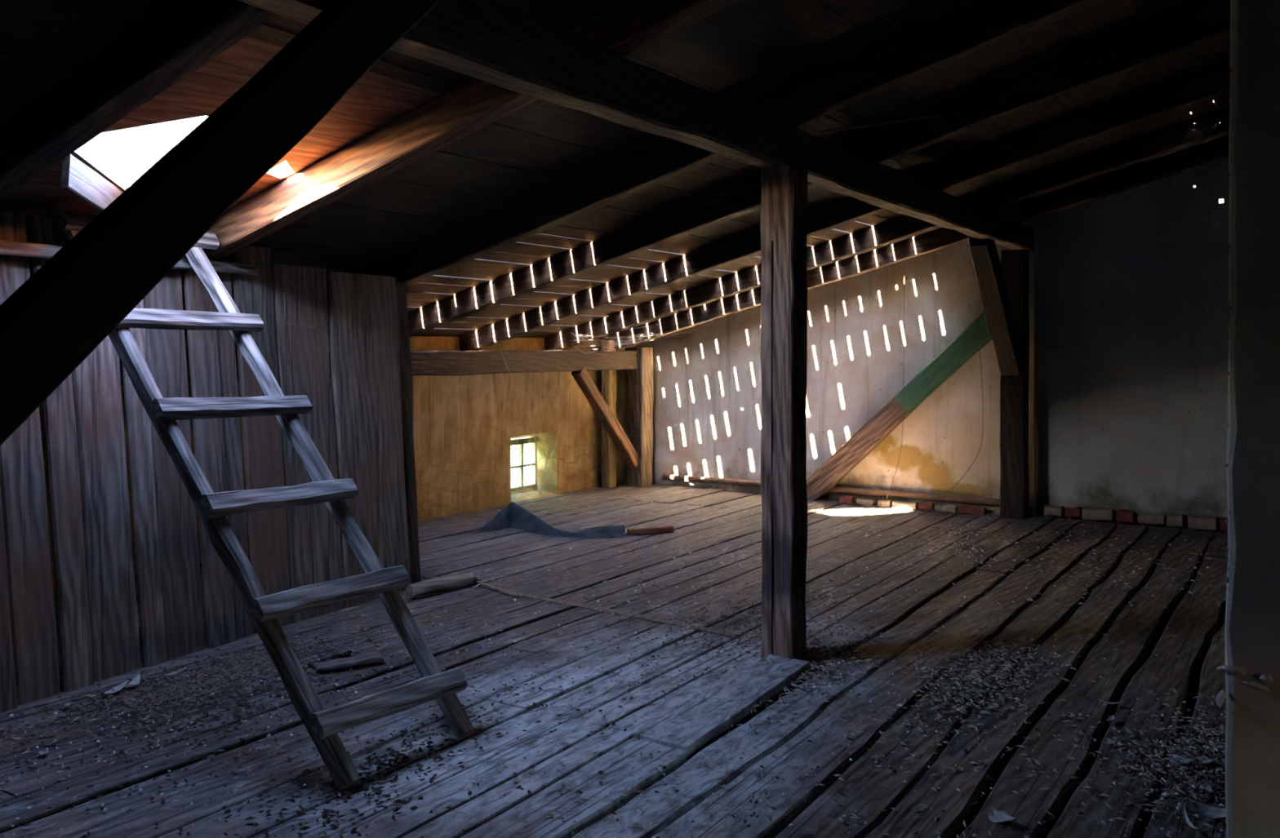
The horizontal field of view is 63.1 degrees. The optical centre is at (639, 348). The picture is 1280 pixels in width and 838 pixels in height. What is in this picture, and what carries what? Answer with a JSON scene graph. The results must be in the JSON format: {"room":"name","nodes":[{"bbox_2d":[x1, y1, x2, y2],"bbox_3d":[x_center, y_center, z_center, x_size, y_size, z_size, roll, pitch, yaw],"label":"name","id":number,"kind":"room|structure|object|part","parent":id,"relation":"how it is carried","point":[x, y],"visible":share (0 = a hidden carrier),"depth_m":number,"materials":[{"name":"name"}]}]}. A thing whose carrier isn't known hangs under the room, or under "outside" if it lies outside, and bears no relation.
{"room":"attic","nodes":[
{"label":"attic","id":0,"kind":"room"},
{"bbox_2d":[77,126,529,487],"bbox_3d":[-3.325,1.010,17.678,3.549,8.809,34.000,0,0,33],"label":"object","id":1,"kind":"object","parent":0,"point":[126,154],"visible":0.02,"depth_m":11.91,"materials":[{"name":"white"}]},
{"bbox_2d":[39,333,624,591],"bbox_3d":[-3.914,0.808,7.202,0.420,1.844,14.000,0,0,33],"label":"wall","id":2,"kind":"structure","parent":0,"point":[464,427],"depth_m":10.51,"materials":[{"name":"paint"}]},
{"bbox_2d":[511,437,536,493],"bbox_3d":[-1.304,1.274,11.441,0.043,0.572,0.512,0,0,33],"label":"window","id":3,"kind":"structure","parent":2,"relation":"in","point":[522,441],"depth_m":11.43,"materials":[{"name":"paint"}]},
{"bbox_3d":[-1.304,1.019,11.440,0.042,0.062,0.440,0,0,33],"label":"frame","id":4,"kind":"part","parent":3,"relation":"part of","materials":[{"name":"paint"}]},
{"bbox_3d":[-1.304,1.534,11.440,0.042,0.052,0.440,0,0,33],"label":"frame","id":5,"kind":"part","parent":3,"relation":"part of","materials":[{"name":"paint"}]},
{"bbox_3d":[-1.174,1.275,11.639,0.042,0.570,0.037,0,0,33],"label":"frame","id":6,"kind":"part","parent":3,"relation":"part of","materials":[{"name":"paint"}]},
{"bbox_2d":[522,435,555,493],"bbox_3d":[-1.111,1.278,11.463,0.392,0.829,0.149,0,0,-14],"label":"cobweb","id":7,"kind":"object","parent":2,"relation":"attached to","point":[535,436],"visible":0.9,"depth_m":11.44},
{"bbox_2d":[0,481,1227,837],"bbox_3d":[0.339,1.706,4.553,10.800,0.287,14.400,0,0,33],"label":"floor","id":8,"kind":"structure","parent":0,"point":[452,545],"depth_m":4.79,"materials":[{"name":"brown wood"}]},
{"bbox_2d":[38,749,48,755],"bbox_3d":[-2.337,1.583,4.083,0.038,0.010,0.042,0,0,-42],"label":"feather","id":9,"kind":"object","parent":8,"relation":"on","point":[46,751],"visible":1,"depth_m":4.09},
{"bbox_2d":[102,680,128,694],"bbox_3d":[-2.434,1.576,4.833,0.047,0.025,0.188,0,0,2],"label":"feather","id":10,"kind":"object","parent":8,"relation":"on","point":[122,686],"visible":1,"depth_m":4.86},
{"bbox_2d":[124,674,140,687],"bbox_3d":[-2.396,1.576,4.919,0.059,0.033,0.179,0,0,-15],"label":"feather","id":11,"kind":"object","parent":8,"relation":"on","point":[136,680],"visible":1,"depth_m":4.96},
{"bbox_2d":[0,211,421,713],"bbox_3d":[-2.882,0.492,4.356,0.195,2.242,6.189,0,0,26],"label":"wall","id":12,"kind":"structure","parent":8,"relation":"on","point":[291,548],"depth_m":5.41,"materials":[{"name":"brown wood"}]},
{"bbox_3d":[-1.605,0.582,7.030,0.136,2.061,0.137,0,4,33],"label":"partition post","id":13,"kind":"part","parent":12,"relation":"part of","materials":[{"name":"brown wood"}]},
{"bbox_2d":[45,202,473,791],"bbox_3d":[-1.715,0.464,4.596,2.042,2.323,0.767,0,0,33],"label":"ladder","id":14,"kind":"object","parent":8,"relation":"on","point":[322,725],"visible":0.81,"depth_m":4.39,"materials":[{"name":"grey wood"}]},
{"bbox_3d":[-1.521,0.508,4.821,0.090,2.882,0.079,-46,-23,24],"label":"rail","id":15,"kind":"part","parent":14,"relation":"part of","materials":[{"name":"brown wood"}]},
{"bbox_2d":[311,651,383,671],"bbox_3d":[-1.464,1.567,5.222,0.326,0.032,0.126,-1,1,-31],"label":"board","id":16,"kind":"object","parent":8,"relation":"on","point":[364,658],"visible":1,"depth_m":5.20,"materials":[{"name":"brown wood"}]},
{"bbox_2d":[405,573,488,598],"bbox_3d":[-1.264,1.555,6.882,0.089,0.096,0.608,0,0,43],"label":"log","id":17,"kind":"object","parent":8,"relation":"on","point":[458,582],"visible":0.98,"depth_m":6.80,"materials":[{"name":"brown wood"}]},
{"bbox_2d":[477,502,625,537],"bbox_3d":[-0.801,1.498,9.104,1.453,0.196,0.709,0,0,33],"label":"cloth","id":18,"kind":"object","parent":8,"relation":"on","point":[513,515],"visible":1,"depth_m":9.13,"materials":[{"name":"fabric"}]},
{"bbox_2d":[475,582,737,637],"bbox_3d":[-0.405,1.590,6.484,2.348,0.012,0.148,0,0,40],"label":"batten","id":19,"kind":"object","parent":8,"relation":"on","point":[489,586],"visible":0.91,"depth_m":6.30,"materials":[{"name":"brown wood"}]},
{"bbox_2d":[600,340,616,488],"bbox_3d":[-0.362,0.755,12.048,0.126,1.710,0.156,0,0,33],"label":"stud","id":20,"kind":"object","parent":8,"relation":"on","point":[608,458],"visible":0.66,"depth_m":11.99,"materials":[{"name":"brown wood"}]},
{"bbox_2d":[0,502,1225,836],"bbox_3d":[0.196,1.585,7.288,5.358,0.021,7.404,0,0,6],"label":"litter","id":21,"kind":"object","parent":8,"relation":"on","point":[184,674],"visible":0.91,"depth_m":4.82,"materials":[{"name":"grey"}]},
{"bbox_2d":[165,667,186,675],"bbox_3d":[-2.267,1.577,5.080,0.017,0.018,0.122,0,0,23],"label":"feather","id":22,"kind":"object","parent":21,"relation":"on","point":[180,670],"visible":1,"depth_m":5.09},
{"bbox_2d":[0,514,1226,837],"bbox_3d":[1.139,1.586,5.844,5.529,0.020,9.208,0,0,29],"label":"debris","id":23,"kind":"object","parent":8,"relation":"on","point":[992,664],"visible":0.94,"depth_m":4.49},
{"bbox_2d":[0,517,1226,837],"bbox_3d":[0.905,1.586,5.319,5.527,0.020,10.072,0,0,30],"label":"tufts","id":24,"kind":"object","parent":8,"relation":"on","point":[1114,784],"visible":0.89,"depth_m":4.78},
{"bbox_2d":[624,347,653,487],"bbox_3d":[-0.014,0.798,12.211,0.259,1.623,0.260,0,0,33],"label":"post","id":25,"kind":"object","parent":8,"relation":"on","point":[638,385],"visible":0.87,"depth_m":12.11,"materials":[{"name":"brown wood"}]},
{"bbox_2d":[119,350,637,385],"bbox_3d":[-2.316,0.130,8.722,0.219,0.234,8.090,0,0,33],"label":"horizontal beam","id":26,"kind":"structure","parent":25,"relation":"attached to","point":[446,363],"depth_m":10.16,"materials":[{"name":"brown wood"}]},
{"bbox_2d":[501,353,526,448],"bbox_3d":[-1.217,0.539,10.406,0.181,0.983,0.795,0,0,3],"label":"cord","id":27,"kind":"object","parent":26,"relation":"hanging from","point":[501,353],"visible":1,"depth_m":10.37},
{"bbox_2d":[571,366,638,466],"bbox_3d":[-0.367,0.777,11.642,0.130,1.186,1.202,0,0,33],"label":"brace","id":28,"kind":"object","parent":25,"relation":"attached to","point":[604,414],"visible":0.98,"depth_m":11.57,"materials":[{"name":"brown wood"}]},
{"bbox_2d":[626,524,673,535],"bbox_3d":[0.090,1.568,8.999,0.408,0.055,0.077,0,0,-22],"label":"wood offcut","id":29,"kind":"object","parent":8,"relation":"on","point":[665,529],"visible":1,"depth_m":8.96,"materials":[{"name":"brown wood"}]},
{"bbox_2d":[760,164,807,660],"bbox_3d":[0.743,0.340,5.374,0.192,2.540,0.189,0,0,33],"label":"timber post","id":30,"kind":"object","parent":8,"relation":"on","point":[784,188],"visible":0.98,"depth_m":5.30,"materials":[{"name":"brown wood"}]},
{"bbox_2d":[662,474,999,506],"bbox_3d":[1.880,1.490,11.097,3.841,0.088,0.076,0,0,33],"label":"beam","id":31,"kind":"structure","parent":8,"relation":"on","point":[949,498],"depth_m":10.73,"materials":[{"name":"brown wood"}]},
{"bbox_2d":[840,495,986,516],"bbox_3d":[2.703,1.571,10.418,1.467,0.097,0.127,0,0,33],"label":"brick edging","id":32,"kind":"object","parent":8,"relation":"on","point":[961,509],"visible":0.98,"depth_m":10.35,"materials":[{"name":"brick"}]},
{"bbox_2d":[988,807,1015,822],"bbox_3d":[1.219,1.578,3.510,0.098,0.025,0.070,0,0,38],"label":"feather","id":33,"kind":"object","parent":8,"relation":"on","point":[995,816],"visible":1,"depth_m":3.53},
{"bbox_2d":[999,248,1029,519],"bbox_3d":[3.544,0.340,9.863,0.231,2.540,0.212,0,0,33],"label":"timber post","id":34,"kind":"object","parent":8,"relation":"on","point":[1014,389],"visible":0.83,"depth_m":9.77,"materials":[{"name":"brown wood"}]},
{"bbox_2d":[806,312,992,500],"bbox_3d":[2.626,0.608,10.555,2.271,2.174,0.158,0,0,33],"label":"brace","id":35,"kind":"object","parent":34,"relation":"attached to","point":[975,336],"visible":0.8,"depth_m":10.49,"materials":[{"name":"green wood"}]},
{"bbox_2d":[967,236,1022,375],"bbox_3d":[3.197,-0.379,9.326,0.190,1.259,1.263,0,0,33],"label":"knee brace","id":36,"kind":"object","parent":34,"relation":"attached to","point":[991,278],"visible":0.93,"depth_m":9.22,"materials":[{"name":"brown wood"}]},
{"bbox_2d":[967,237,989,333],"bbox_3d":[2.746,-0.502,8.451,0.010,0.742,0.633,0,0,33],"label":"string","id":37,"kind":"object","parent":36,"relation":"hanging from","point":[967,237],"visible":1,"depth_m":8.45,"materials":[{"name":"brown"}]},
{"bbox_2d":[1077,728,1084,735],"bbox_3d":[1.812,1.579,4.289,0.023,0.016,0.056,0,0,2],"label":"feather","id":38,"kind":"object","parent":8,"relation":"on","point":[1079,731],"visible":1,"depth_m":4.30,"materials":[{"name":"grey"}]},
{"bbox_2d":[1102,737,1115,744],"bbox_3d":[1.888,1.581,4.188,0.041,0.019,0.056,0,0,-34],"label":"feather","id":39,"kind":"object","parent":8,"relation":"on","point":[1106,740],"visible":1,"depth_m":4.20,"materials":[{"name":"grey"}]},
{"bbox_2d":[1097,698,1122,704],"bbox_3d":[2.102,1.577,4.650,0.101,0.018,0.045,0,0,14],"label":"feather","id":40,"kind":"object","parent":8,"relation":"on","point":[1098,699],"visible":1,"depth_m":4.65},
{"bbox_2d":[1106,715,1114,721],"bbox_3d":[2.009,1.580,4.448,0.028,0.015,0.078,0,0,36],"label":"feather","id":41,"kind":"object","parent":8,"relation":"on","point":[1110,717],"visible":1,"depth_m":4.46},
{"bbox_2d":[1120,726,1131,733],"bbox_3d":[2.014,1.581,4.314,0.041,0.016,0.054,0,0,-12],"label":"feather","id":42,"kind":"object","parent":8,"relation":"on","point":[1125,729],"visible":1,"depth_m":4.33,"materials":[{"name":"grey"}]},
{"bbox_2d":[1044,504,1227,531],"bbox_3d":[5.117,1.551,9.234,2.902,0.119,0.160,0,0,33],"label":"brick edging","id":43,"kind":"object","parent":8,"relation":"on","point":[1203,522],"visible":0.87,"depth_m":9.54,"materials":[{"name":"brick"}]},
{"bbox_2d":[1168,754,1191,764],"bbox_3d":[2.075,1.582,4.003,0.067,0.018,0.083,0,0,-44],"label":"feather","id":44,"kind":"object","parent":8,"relation":"on","point":[1172,757],"visible":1,"depth_m":4.02,"materials":[{"name":"grey"}]},
{"bbox_2d":[1181,800,1212,831],"bbox_3d":[1.835,1.566,3.460,0.036,0.052,0.223,0,0,4],"label":"feather","id":45,"kind":"object","parent":8,"relation":"on","point":[1185,819],"visible":1,"depth_m":3.49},
{"bbox_2d":[1189,758,1213,764],"bbox_3d":[2.153,1.577,3.983,0.088,0.025,0.066,0,0,-30],"label":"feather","id":46,"kind":"object","parent":8,"relation":"on","point":[1208,761],"visible":1,"depth_m":3.98,"materials":[{"name":"grey"}]},
{"bbox_2d":[1198,782,1213,792],"bbox_3d":[2.030,1.579,3.735,0.045,0.020,0.068,0,0,5],"label":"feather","id":47,"kind":"object","parent":8,"relation":"on","point":[1206,786],"visible":1,"depth_m":3.75,"materials":[{"name":"grey"}]},
{"bbox_2d":[1188,798,1226,818],"bbox_3d":[1.956,1.573,3.555,0.154,0.030,0.119,0,-1,43],"label":"feather","id":48,"kind":"object","parent":8,"relation":"on","point":[1206,811],"visible":0.72,"depth_m":3.57,"materials":[{"name":"grey"}]},
{"bbox_2d":[1224,0,1279,837],"bbox_3d":[2.177,-0.300,2.520,1.302,4.000,0.640,0,0,33],"label":"chimney stack","id":49,"kind":"object","parent":8,"relation":"on","point":[1252,606],"visible":1,"depth_m":2.57,"materials":[{"name":"paint"}]},
{"bbox_2d":[1215,690,1226,708],"bbox_3d":[1.453,0.878,2.607,0.023,0.045,0.016,0,0,37],"label":"feather","id":50,"kind":"object","parent":49,"relation":"attached to","point":[1221,695],"visible":1,"depth_m":2.60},
{"bbox_2d":[1216,665,1247,675],"bbox_3d":[1.478,0.798,2.593,0.077,0.022,0.023,0,0,31],"label":"feather","id":51,"kind":"object","parent":49,"relation":"attached to","point":[1228,668],"visible":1,"depth_m":2.59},
{"bbox_2d":[1242,680,1271,693],"bbox_3d":[1.519,0.835,2.568,0.079,0.028,0.025,0,0,33],"label":"feather","id":52,"kind":"object","parent":49,"relation":"attached to","point":[1259,686],"visible":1,"depth_m":2.56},
{"bbox_2d":[1258,674,1273,684],"bbox_3d":[1.534,0.810,2.553,0.031,0.026,0.014,0,0,38],"label":"feather","id":53,"kind":"object","parent":49,"relation":"attached to","point":[1266,679],"visible":1,"depth_m":2.55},
{"bbox_3d":[-1.917,0.340,1.367,0.190,2.540,0.192,0,0,33],"label":"timber post","id":54,"kind":"object","parent":8,"relation":"on","visible":0},
{"bbox_2d":[0,0,439,445],"bbox_3d":[-1.169,-0.179,2.301,0.119,2.283,2.285,0,0,33],"label":"diagonal strut","id":55,"kind":"object","parent":54,"relation":"attached to","point":[51,324],"visible":1,"depth_m":2.38,"materials":[{"name":"brown wood"}]},
{"bbox_2d":[0,0,1230,338],"bbox_3d":[0.274,-1.406,4.326,11.062,2.904,14.250,0,0,33],"label":"ceiling","id":56,"kind":"structure","parent":0,"point":[745,52],"depth_m":5.50,"materials":[{"name":"brown wood"}]},
{"bbox_2d":[61,154,123,212],"bbox_3d":[-2.398,-0.693,4.601,0.038,0.235,0.630,0,0,-6],"label":"board","id":57,"kind":"object","parent":56,"relation":"attached to","point":[78,179],"visible":0.71,"depth_m":4.46,"materials":[{"name":"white wood"}]},
{"bbox_2d":[0,0,276,199],"bbox_3d":[-0.527,-1.343,2.812,10.094,2.780,0.132,0,0,33],"label":"rafter","id":58,"kind":"object","parent":56,"relation":"attached to","point":[186,35],"visible":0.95,"depth_m":3.58,"materials":[{"name":"brown wood"}]},
{"bbox_2d":[181,0,741,277],"bbox_3d":[0.200,-1.342,3.927,10.092,2.782,0.131,0,0,33],"label":"rafter","id":59,"kind":"object","parent":56,"relation":"attached to","point":[620,28],"visible":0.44,"depth_m":4.63,"materials":[{"name":"brown wood"}]},
{"bbox_2d":[235,0,1103,351],"bbox_3d":[1.068,-1.338,5.261,10.095,2.782,0.132,0,0,33],"label":"rafter","id":60,"kind":"object","parent":56,"relation":"attached to","point":[992,23],"visible":0.64,"depth_m":5.42,"materials":[{"name":"brown wood"}]},
{"bbox_2d":[407,0,1230,337],"bbox_3d":[1.761,-1.340,6.324,10.094,2.783,0.133,0,0,33],"label":"rafter","id":61,"kind":"object","parent":56,"relation":"attached to","point":[1209,21],"visible":0.81,"depth_m":6.34,"materials":[{"name":"brown wood"}]},
{"bbox_2d":[457,59,1230,351],"bbox_3d":[2.486,-1.344,7.437,10.095,2.782,0.130,0,0,33],"label":"rafter","id":62,"kind":"object","parent":56,"relation":"attached to","point":[1209,82],"visible":0.77,"depth_m":7.59,"materials":[{"name":"brown wood"}]},
{"bbox_2d":[820,114,939,133],"bbox_3d":[2.732,-1.643,6.837,4.339,0.983,0.119,0,0,-34],"label":"cord","id":63,"kind":"object","parent":56,"relation":"hanging from","point":[936,115],"visible":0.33,"depth_m":5.88,"materials":[{"name":"black"}]},
{"bbox_2d":[543,106,1229,351],"bbox_3d":[3.212,-1.344,8.552,10.095,2.787,0.131,0,0,33],"label":"rafter","id":64,"kind":"object","parent":56,"relation":"attached to","point":[1214,124],"visible":0.82,"depth_m":9.04,"materials":[{"name":"brown wood"}]},
{"bbox_2d":[568,322,693,353],"bbox_3d":[-0.177,-0.155,11.449,0.464,0.409,1.902,0,0,45],"label":"cobweb","id":65,"kind":"object","parent":64,"relation":"attached to","point":[631,336],"visible":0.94,"depth_m":11.28},
{"bbox_2d":[879,11,910,36],"bbox_3d":[1.682,-1.577,5.844,0.028,0.236,2.908,0,0,26],"label":"wire","id":66,"kind":"object","parent":56,"relation":"hanging from","point":[880,12],"visible":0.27,"depth_m":4.76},
{"bbox_2d":[600,133,1229,350],"bbox_3d":[3.796,-1.340,9.449,10.095,2.787,0.130,0,0,33],"label":"rafter","id":67,"kind":"object","parent":56,"relation":"attached to","point":[1215,150],"visible":0.73,"depth_m":9.96,"materials":[{"name":"brown wood"}]},
{"bbox_2d":[886,263,904,497],"bbox_3d":[2.558,0.325,10.411,0.188,2.366,0.045,0,0,33],"label":"wire","id":68,"kind":"object","parent":67,"relation":"hanging from","point":[904,264],"visible":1,"depth_m":10.37,"materials":[{"name":"black metal"}]},
{"bbox_2d":[624,217,1038,515],"bbox_3d":[1.910,0.194,11.435,4.719,3.071,0.450,0,0,33],"label":"wall","id":69,"kind":"structure","parent":0,"point":[707,415],"depth_m":10.85,"materials":[{"name":"paint"}]},
{"bbox_2d":[921,351,983,502],"bbox_3d":[3.074,0.745,10.258,0.582,1.553,0.095,0,0,17],"label":"wire","id":70,"kind":"object","parent":69,"relation":"hanging from","point":[980,352],"visible":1,"depth_m":10.19,"materials":[{"name":"black"}]},
{"bbox_2d":[1029,338,1066,347],"bbox_3d":[3.890,-0.058,9.981,0.377,0.097,0.047,0,0,-3],"label":"wire","id":71,"kind":"object","parent":69,"relation":"attached to","point":[1029,339],"visible":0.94,"depth_m":9.99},
{"bbox_2d":[1038,158,1229,537],"bbox_3d":[6.147,-0.505,8.688,5.380,4.470,0.070,0,0,33],"label":"wall","id":72,"kind":"structure","parent":0,"point":[1133,283],"depth_m":9.65,"materials":[{"name":"grey paint"}]},
{"bbox_3d":[-3.561,-0.505,-1.529,10.500,4.470,0.250,0,0,33],"label":"wall","id":73,"kind":"structure","parent":0,"visible":0},
{"bbox_2d":[237,0,1034,251],"bbox_3d":[0.019,-1.042,4.337,0.170,0.240,13.490,0,0,33],"label":"purlin","id":74,"kind":"object","parent":73,"relation":"attached to","point":[491,42],"visible":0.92,"depth_m":4.19,"materials":[{"name":"brown wood"}]}
]}

